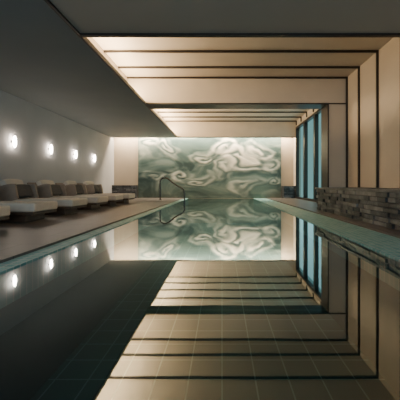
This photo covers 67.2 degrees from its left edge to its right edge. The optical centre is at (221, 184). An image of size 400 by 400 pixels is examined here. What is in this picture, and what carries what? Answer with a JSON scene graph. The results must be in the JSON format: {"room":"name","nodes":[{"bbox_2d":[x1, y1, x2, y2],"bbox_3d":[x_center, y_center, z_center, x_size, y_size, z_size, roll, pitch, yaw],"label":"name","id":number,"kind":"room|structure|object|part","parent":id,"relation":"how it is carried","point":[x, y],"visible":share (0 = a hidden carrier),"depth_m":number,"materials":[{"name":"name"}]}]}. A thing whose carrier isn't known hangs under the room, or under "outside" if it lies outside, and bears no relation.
{"room":"indoor swimming pool","nodes":[
{"label":"indoor swimming pool","id":0,"kind":"room"},
{"bbox_2d":[0,90,113,192],"bbox_3d":[-6.100,-1.285,6.935,0.200,4.670,19.870,0,0,0],"label":"wall","id":1,"kind":"structure","parent":0,"point":[35,128],"depth_m":10.37,"materials":[{"name":"grey paint"}]},
{"bbox_2d":[11,136,16,147],"bbox_3d":[-5.938,-1.238,8.570,0.125,0.340,0.100,0,0,0],"label":"wall sconce","id":2,"kind":"object","parent":1,"relation":"attached to","point":[14,141],"visible":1,"depth_m":8.54,"materials":[{"name":"beige glass"}]},
{"bbox_3d":[-5.920,-1.238,8.570,0.090,0.340,0.100,0,0,0],"label":"lamp shade","id":3,"kind":"part","parent":2,"relation":"part of","materials":[{"name":"beige glass"}]},
{"bbox_2d":[87,37,165,122],"bbox_3d":[-3.050,-3.036,10.665,0.100,0.768,11.070,0,0,0],"label":"light","id":4,"kind":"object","parent":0,"point":[91,39],"depth_m":8.07,"materials":[{"name":"white"}]},
{"bbox_2d":[0,0,399,136],"bbox_3d":[-1.012,-2.873,6.600,9.975,0.600,19.200,0,0,0],"label":"ceiling","id":5,"kind":"structure","parent":0,"point":[44,63],"depth_m":4.99,"materials":[{"name":"paint"}]},
{"bbox_2d":[0,198,399,262],"bbox_3d":[-1.012,0.880,6.835,9.975,0.340,19.670,0,0,0],"label":"floor","id":6,"kind":"structure","parent":0,"point":[17,239],"depth_m":5.39,"materials":[{"name":"stone"}]},
{"bbox_2d":[0,205,9,220],"bbox_3d":[-4.516,0.277,4.600,2.002,0.866,0.830,0,0,0],"label":"sun lounger","id":7,"kind":"object","parent":6,"relation":"on","point":[4,210],"visible":1,"depth_m":4.87,"materials":[{"name":"beige fabric"}]},
{"bbox_2d":[0,201,56,221],"bbox_3d":[-4.516,0.277,6.030,2.002,0.866,0.830,0,0,0],"label":"sun lounger","id":8,"kind":"object","parent":6,"relation":"on","point":[20,211],"visible":0.94,"depth_m":5.72,"materials":[{"name":"beige fabric"}]},
{"bbox_3d":[-4.225,0.425,6.030,1.420,0.197,0.800,0,0,0],"label":"seat mattress","id":9,"kind":"part","parent":8,"relation":"part of","materials":[{"name":"beige fabric"}]},
{"bbox_2d":[0,179,86,214],"bbox_3d":[-4.516,0.277,7.460,2.002,0.866,0.830,0,0,0],"label":"sun lounger","id":10,"kind":"object","parent":6,"relation":"on","point":[10,189],"visible":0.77,"depth_m":7.15,"materials":[{"name":"beige fabric"}]},
{"bbox_2d":[0,179,28,197],"bbox_3d":[-5.145,0.150,7.460,0.150,0.650,0.660,-22,0,0],"label":"cushion","id":11,"kind":"object","parent":10,"relation":"on","point":[6,181],"depth_m":7.34,"materials":[{"name":"fabric"}]},
{"bbox_2d":[16,184,32,197],"bbox_3d":[-4.965,0.150,7.460,0.140,0.348,0.560,-22,0,0],"label":"bolster pillow","id":12,"kind":"object","parent":10,"relation":"on","point":[24,190],"depth_m":7.44,"materials":[{"name":"brown fabric"}]},
{"bbox_3d":[-4.225,0.425,7.460,1.420,0.197,0.800,0,0,0],"label":"seat mattress","id":13,"kind":"part","parent":10,"relation":"part of","materials":[{"name":"beige fabric"}]},
{"bbox_2d":[27,180,107,209],"bbox_3d":[-4.516,0.277,8.890,2.002,0.866,0.830,0,0,0],"label":"sun lounger","id":14,"kind":"object","parent":6,"relation":"on","point":[45,188],"visible":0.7,"depth_m":8.58,"materials":[{"name":"beige fabric"}]},
{"bbox_2d":[36,180,58,195],"bbox_3d":[-5.145,0.150,8.890,0.150,0.650,0.660,-22,0,0],"label":"cushion","id":15,"kind":"object","parent":14,"relation":"on","point":[41,182],"depth_m":8.72,"materials":[{"name":"brown fabric"}]},
{"bbox_2d":[51,184,62,195],"bbox_3d":[-4.965,0.150,8.890,0.140,0.348,0.560,-22,0,0],"label":"bolster pillow","id":16,"kind":"object","parent":14,"relation":"on","point":[56,189],"depth_m":8.88,"materials":[{"name":"brown fabric"}]},
{"bbox_3d":[-4.225,0.425,8.890,1.420,0.197,0.800,0,0,0],"label":"seat mattress","id":17,"kind":"part","parent":14,"relation":"part of","materials":[{"name":"beige fabric"}]},
{"bbox_2d":[55,180,122,205],"bbox_3d":[-4.516,0.277,10.320,2.002,0.866,0.830,0,0,0],"label":"sun lounger","id":18,"kind":"object","parent":6,"relation":"on","point":[72,188],"visible":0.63,"depth_m":10.01,"materials":[{"name":"beige fabric"}]},
{"bbox_2d":[63,180,80,194],"bbox_3d":[-5.145,0.150,10.320,0.150,0.650,0.660,-22,0,0],"label":"cushion","id":19,"kind":"object","parent":18,"relation":"on","point":[66,182],"depth_m":10.20,"materials":[{"name":"brown fabric"}]},
{"bbox_2d":[76,184,83,193],"bbox_3d":[-4.965,0.150,10.320,0.140,0.348,0.560,-22,0,0],"label":"bolster pillow","id":20,"kind":"object","parent":18,"relation":"on","point":[80,188],"depth_m":10.35,"materials":[{"name":"brown fabric"}]},
{"bbox_3d":[-4.225,0.425,10.320,1.420,0.197,0.800,0,0,0],"label":"seat mattress","id":21,"kind":"part","parent":18,"relation":"part of","materials":[{"name":"beige fabric"}]},
{"bbox_2d":[77,181,134,203],"bbox_3d":[-4.516,0.277,11.750,2.002,0.866,0.830,0,0,0],"label":"sun lounger","id":22,"kind":"object","parent":6,"relation":"on","point":[91,188],"visible":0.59,"depth_m":11.52,"materials":[{"name":"beige fabric"}]},
{"bbox_2d":[83,181,93,184],"bbox_3d":[-5.145,0.150,11.750,0.150,0.650,0.660,-22,0,0],"label":"cushion","id":23,"kind":"object","parent":22,"relation":"on","point":[86,182],"depth_m":11.56,"materials":[{"name":"beige fabric"}]},
{"bbox_2d":[94,185,100,192],"bbox_3d":[-4.965,0.150,11.750,0.140,0.348,0.560,-22,0,0],"label":"bolster pillow","id":24,"kind":"object","parent":22,"relation":"on","point":[97,187],"depth_m":11.81,"materials":[{"name":"brown fabric"}]},
{"bbox_3d":[-4.225,0.425,11.750,1.420,0.197,0.800,0,0,0],"label":"seat mattress","id":25,"kind":"part","parent":22,"relation":"part of","materials":[{"name":"beige fabric"}]},
{"bbox_2d":[112,185,137,197],"bbox_3d":[-5.339,0.360,16.475,1.302,0.700,0.370,0,0,0],"label":"stone wall base","id":26,"kind":"structure","parent":6,"relation":"on","point":[115,188],"depth_m":16.34,"materials":[{"name":"stone"}]},
{"bbox_2d":[159,177,184,200],"bbox_3d":[-2.375,0.493,14.200,1.260,1.714,0.160,0,0,0],"label":"pool handrail","id":27,"kind":"object","parent":6,"relation":"on","point":[163,177],"visible":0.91,"depth_m":14.17,"materials":[{"name":"metal"}]},
{"bbox_2d":[281,186,295,197],"bbox_3d":[3.632,0.380,16.325,0.665,0.660,0.670,0,0,0],"label":"stone plinth","id":28,"kind":"object","parent":6,"relation":"on","point":[286,191],"visible":0.93,"depth_m":16.04,"materials":[{"name":"stone"}]},
{"bbox_2d":[315,187,399,229],"bbox_3d":[3.305,0.390,2.835,1.230,0.640,11.640,0,0,0],"label":"stone ledge","id":29,"kind":"object","parent":6,"relation":"on","point":[377,206],"visible":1,"depth_m":5.82,"materials":[{"name":"stone"}]},
{"bbox_2d":[0,198,399,308],"bbox_3d":[0.183,0.894,7.582,4.535,0.312,18.165,0,0,0],"label":"pool edge","id":30,"kind":"object","parent":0,"point":[11,289],"depth_m":3.66,"materials":[{"name":"teal tile"}]},
{"bbox_2d":[111,122,295,137],"bbox_3d":[-1.012,-2.986,16.180,9.975,0.867,0.040,0,0,0],"label":"ceiling","id":31,"kind":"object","parent":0,"point":[181,129],"depth_m":16.16,"materials":[{"name":"beige paint"}]},
{"bbox_2d":[114,138,293,185],"bbox_3d":[-0.912,-0.685,16.770,10.175,5.870,0.200,0,0,0],"label":"wall","id":32,"kind":"structure","parent":0,"point":[125,149],"depth_m":16.67,"materials":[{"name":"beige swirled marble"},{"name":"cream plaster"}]},
{"bbox_2d":[138,138,280,197],"bbox_3d":[-0.686,-0.960,16.623,7.928,3.380,0.083,0,0,0],"label":"mural","id":33,"kind":"object","parent":32,"relation":"attached to","point":[203,167],"visible":0.95,"depth_m":16.60,"materials":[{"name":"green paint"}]},
{"bbox_2d":[30,261,399,399],"bbox_3d":[-0.060,2.175,7.585,3.630,0.150,18.170,0,0,0],"label":"floor","id":34,"kind":"structure","parent":0,"point":[198,330],"depth_m":3.85,"materials":[{"name":"tile"}]},
{"bbox_2d":[0,263,399,399],"bbox_3d":[-0.060,1.510,7.510,3.930,1.480,18.320,0,0,0],"label":"pool walls","id":35,"kind":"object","parent":34,"relation":"on","point":[39,330],"visible":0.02,"depth_m":3.48,"materials":[{"name":"tile"}]},
{"bbox_2d":[0,198,399,279],"bbox_3d":[-0.060,0.750,7.585,3.630,0.001,18.170,0,0,0],"label":"pool water","id":36,"kind":"object","parent":35,"relation":"in","point":[191,229],"visible":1,"depth_m":3.91,"materials":[{"name":"liquid"}]},
{"bbox_2d":[128,79,345,186],"bbox_3d":[0.487,-1.355,9.830,6.975,4.130,0.600,0,0,0],"label":"frame","id":37,"kind":"structure","parent":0,"point":[151,90],"depth_m":9.53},
{"bbox_2d":[93,37,392,120],"bbox_3d":[-0.912,-3.520,6.835,10.175,0.200,19.670,0,0,0],"label":"ceiling","id":38,"kind":"structure","parent":0,"point":[106,43],"depth_m":8.05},
{"bbox_2d":[294,37,399,196],"bbox_3d":[4.075,-1.285,6.835,0.200,4.670,19.670,0,0,0],"label":"wall","id":39,"kind":"structure","parent":0,"point":[389,54],"depth_m":7.92,"materials":[{"name":"beige wood"}]},
{"bbox_2d":[44,0,399,137],"bbox_3d":[0.762,-2.555,6.575,6.425,0.035,19.150,0,0,0],"label":"trim","id":40,"kind":"structure","parent":39,"relation":"attached to","point":[81,35],"depth_m":5.09,"materials":[{"name":"brown metal"}]},
{"bbox_2d":[165,121,296,124],"bbox_3d":[0.487,-3.295,15.950,6.975,0.250,0.052,0,0,0],"label":"trim","id":41,"kind":"structure","parent":39,"relation":"attached to","point":[165,121],"depth_m":15.92,"materials":[{"name":"brown metal"}]},
{"bbox_2d":[162,116,301,121],"bbox_3d":[0.487,-3.295,15.000,6.975,0.250,0.052,0,0,0],"label":"trim","id":42,"kind":"structure","parent":39,"relation":"attached to","point":[300,117],"depth_m":14.97,"materials":[{"name":"brown metal"}]},
{"bbox_2d":[158,112,306,116],"bbox_3d":[0.487,-3.295,14.000,6.975,0.250,0.052,0,0,0],"label":"trim","id":43,"kind":"structure","parent":39,"relation":"attached to","point":[158,112],"depth_m":13.97,"materials":[{"name":"brown metal"}]},
{"bbox_2d":[177,137,295,137],"bbox_3d":[0.782,-2.567,16.150,6.385,0.050,0.020,0,0,0],"label":"trim","id":44,"kind":"structure","parent":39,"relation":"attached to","point":[177,137],"depth_m":16.14,"materials":[{"name":"brown metal"}]},
{"bbox_2d":[127,77,347,186],"bbox_3d":[0.487,-1.355,9.490,6.975,4.130,0.052,0,0,0],"label":"trim","id":45,"kind":"structure","parent":39,"relation":"attached to","point":[346,78],"depth_m":9.46,"materials":[{"name":"brown metal"}]},
{"bbox_2d":[118,66,359,186],"bbox_3d":[0.487,-1.675,8.660,6.975,3.490,0.052,0,0,0],"label":"trim","id":46,"kind":"structure","parent":39,"relation":"attached to","point":[119,67],"depth_m":8.63,"materials":[{"name":"brown metal"}]},
{"bbox_2d":[104,50,378,187],"bbox_3d":[0.487,-1.675,7.630,6.975,3.490,0.052,0,0,0],"label":"trim","id":47,"kind":"structure","parent":39,"relation":"attached to","point":[105,51],"depth_m":7.61,"materials":[{"name":"brown metal"}]},
{"bbox_2d":[146,103,345,186],"bbox_3d":[0.782,-0.946,9.820,6.385,3.312,0.620,0,0,0],"label":"trim","id":48,"kind":"structure","parent":39,"relation":"attached to","point":[324,107],"depth_m":9.71,"materials":[{"name":"brown metal"}]},
{"bbox_2d":[296,121,303,199],"bbox_3d":[3.995,-1.180,15.150,0.160,3.780,1.600,0,0,0],"label":"frame","id":49,"kind":"object","parent":39,"relation":"attached to","point":[300,125],"visible":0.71,"depth_m":15.85,"materials":[{"name":"brown metal"}]},
{"bbox_2d":[304,113,313,201],"bbox_3d":[3.995,-1.180,13.550,0.160,3.780,1.600,0,0,0],"label":"frame","id":50,"kind":"object","parent":39,"relation":"attached to","point":[311,117],"visible":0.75,"depth_m":14.25,"materials":[{"name":"brown metal"}]},
{"bbox_2d":[314,109,320,201],"bbox_3d":[3.995,-1.180,11.975,0.160,3.780,1.550,0,0,0],"label":"frame","id":51,"kind":"object","parent":39,"relation":"attached to","point":[316,114],"visible":0.36,"depth_m":12.65,"materials":[{"name":"brown metal"}]}
]}

